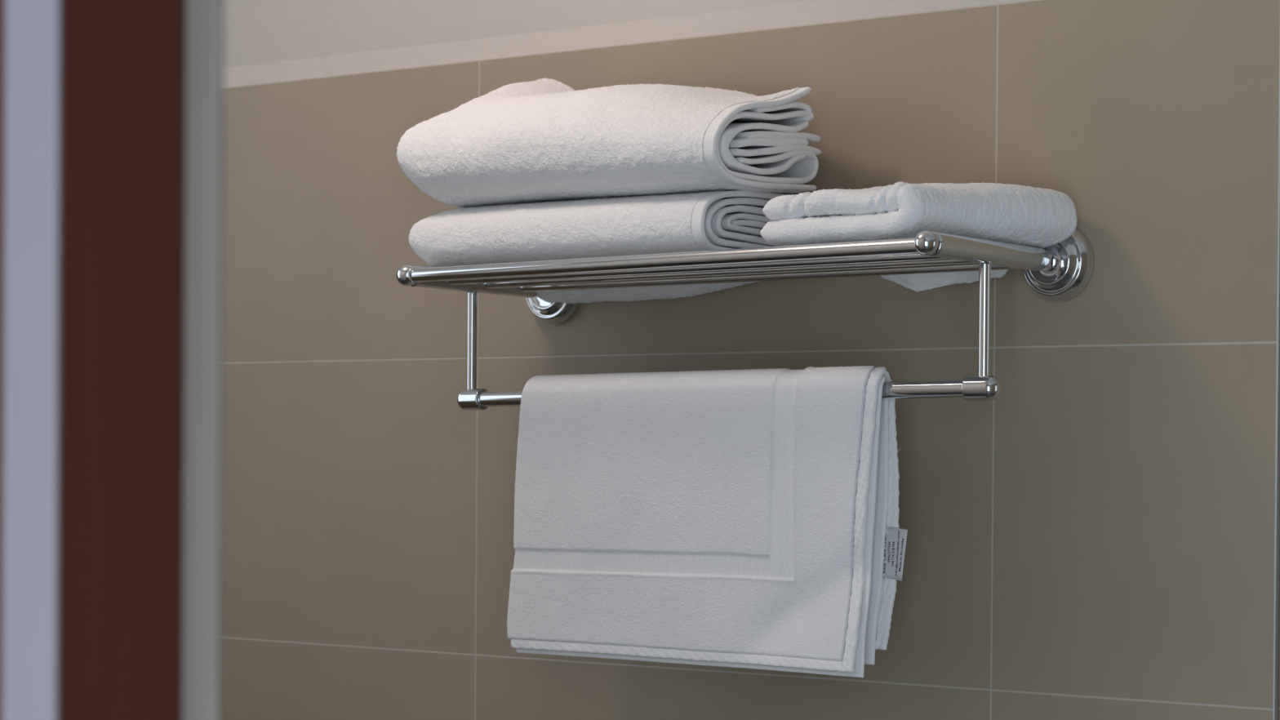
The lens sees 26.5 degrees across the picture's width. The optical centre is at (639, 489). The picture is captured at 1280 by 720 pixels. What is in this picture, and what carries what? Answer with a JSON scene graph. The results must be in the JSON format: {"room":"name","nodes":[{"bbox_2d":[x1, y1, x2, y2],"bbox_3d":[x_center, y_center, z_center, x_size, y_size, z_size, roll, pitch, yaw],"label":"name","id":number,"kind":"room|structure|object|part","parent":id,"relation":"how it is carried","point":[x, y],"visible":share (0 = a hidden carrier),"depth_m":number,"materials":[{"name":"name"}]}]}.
{"room":"bathroom","nodes":[
{"label":"bathroom","id":0,"kind":"room"},
{"bbox_2d":[220,0,1279,719],"bbox_3d":[-0.230,0.320,2.867,1.964,2.610,0.100,1,1,38],"label":"wall","id":1,"kind":"structure","parent":0,"point":[1092,538],"depth_m":2.47,"materials":[{"name":"beige tile"}]},
{"bbox_2d":[395,227,1093,410],"bbox_3d":[0.070,-0.151,2.424,0.628,0.161,0.228,1,1,38],"label":"towel rack","id":2,"kind":"object","parent":1,"relation":"attached to","point":[1060,271],"visible":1,"depth_m":2.33,"materials":[{"name":"silver metal"}]},
{"bbox_3d":[-0.160,-0.133,2.586,0.012,0.112,0.012,1,1,38],"label":"drop rod","id":3,"kind":"part","parent":2,"relation":"part of","materials":[{"name":"silver metal"}]},
{"bbox_3d":[-0.151,-0.197,2.595,0.020,0.022,0.194,1,1,38],"label":"arm","id":4,"kind":"part","parent":2,"relation":"part of","materials":[{"name":"silver metal"}]},
{"bbox_2d":[408,190,786,303],"bbox_3d":[-0.027,-0.222,2.508,0.350,0.088,0.194,1,1,38],"label":"bath towel","id":5,"kind":"object","parent":2,"relation":"on","point":[710,220],"visible":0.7,"depth_m":2.42,"materials":[{"name":"white fabric"}]},
{"bbox_2d":[396,78,821,207],"bbox_3d":[-0.029,-0.328,2.495,0.381,0.133,0.195,1,1,38],"label":"bath towel","id":6,"kind":"object","parent":5,"relation":"on","point":[543,140],"visible":0.98,"depth_m":2.41,"materials":[{"name":"white fabric"}]},
{"bbox_3d":[0.038,-0.194,2.382,0.553,0.014,0.011,1,1,38],"label":"shelf rod","id":7,"kind":"part","parent":2,"relation":"part of","materials":[{"name":"silver metal"}]},
{"bbox_2d":[506,365,907,677],"bbox_3d":[0.052,0.024,2.423,0.425,0.264,0.052,1,1,39],"label":"hanging towel","id":8,"kind":"object","parent":2,"relation":"hanging from","point":[745,518],"visible":1,"depth_m":2.39,"materials":[{"name":"white fabric"}]},
{"bbox_3d":[0.070,-0.194,2.423,0.553,0.014,0.011,1,1,38],"label":"shelf rod","id":9,"kind":"part","parent":2,"relation":"part of","materials":[{"name":"silver metal"}]},
{"bbox_3d":[0.103,-0.193,2.466,0.553,0.014,0.011,1,1,38],"label":"shelf rod","id":10,"kind":"part","parent":2,"relation":"part of","materials":[{"name":"silver metal"}]},
{"bbox_2d":[760,181,1077,292],"bbox_3d":[0.237,-0.217,2.297,0.202,0.090,0.188,1,1,38],"label":"hand towel","id":11,"kind":"object","parent":2,"relation":"on","point":[1008,213],"visible":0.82,"depth_m":2.25,"materials":[{"name":"white fabric"}]},
{"bbox_3d":[0.284,-0.132,2.243,0.012,0.112,0.012,1,1,38],"label":"drop rod","id":12,"kind":"part","parent":2,"relation":"part of","materials":[{"name":"silver metal"}]},
{"bbox_3d":[0.292,-0.196,2.252,0.020,0.022,0.194,1,1,38],"label":"arm","id":13,"kind":"part","parent":2,"relation":"part of","materials":[{"name":"silver metal"}]},
{"bbox_2d":[1272,41,1279,719],"bbox_3d":[0.516,0.610,2.231,0.003,2.060,0.005,1,1,38],"label":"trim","id":14,"kind":"structure","parent":1,"relation":"attached to","point":[1277,497],"depth_m":2.22,"materials":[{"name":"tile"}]},
{"bbox_3d":[-1.160,0.330,1.751,2.060,2.610,0.105,1,1,38],"label":"wall","id":15,"kind":"structure","parent":0,"visible":0},
{"bbox_2d":[0,0,223,719],"bbox_3d":[-0.265,0.347,1.031,0.236,2.610,0.064,1,1,38],"label":"door","id":16,"kind":"structure","parent":15,"relation":"in","point":[112,111],"depth_m":0.96,"materials":[{"name":"brown wood"}]},
{"bbox_3d":[-0.284,0.346,1.044,0.192,2.610,0.060,1,1,38],"label":"casing","id":17,"kind":"part","parent":16,"relation":"part of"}
]}

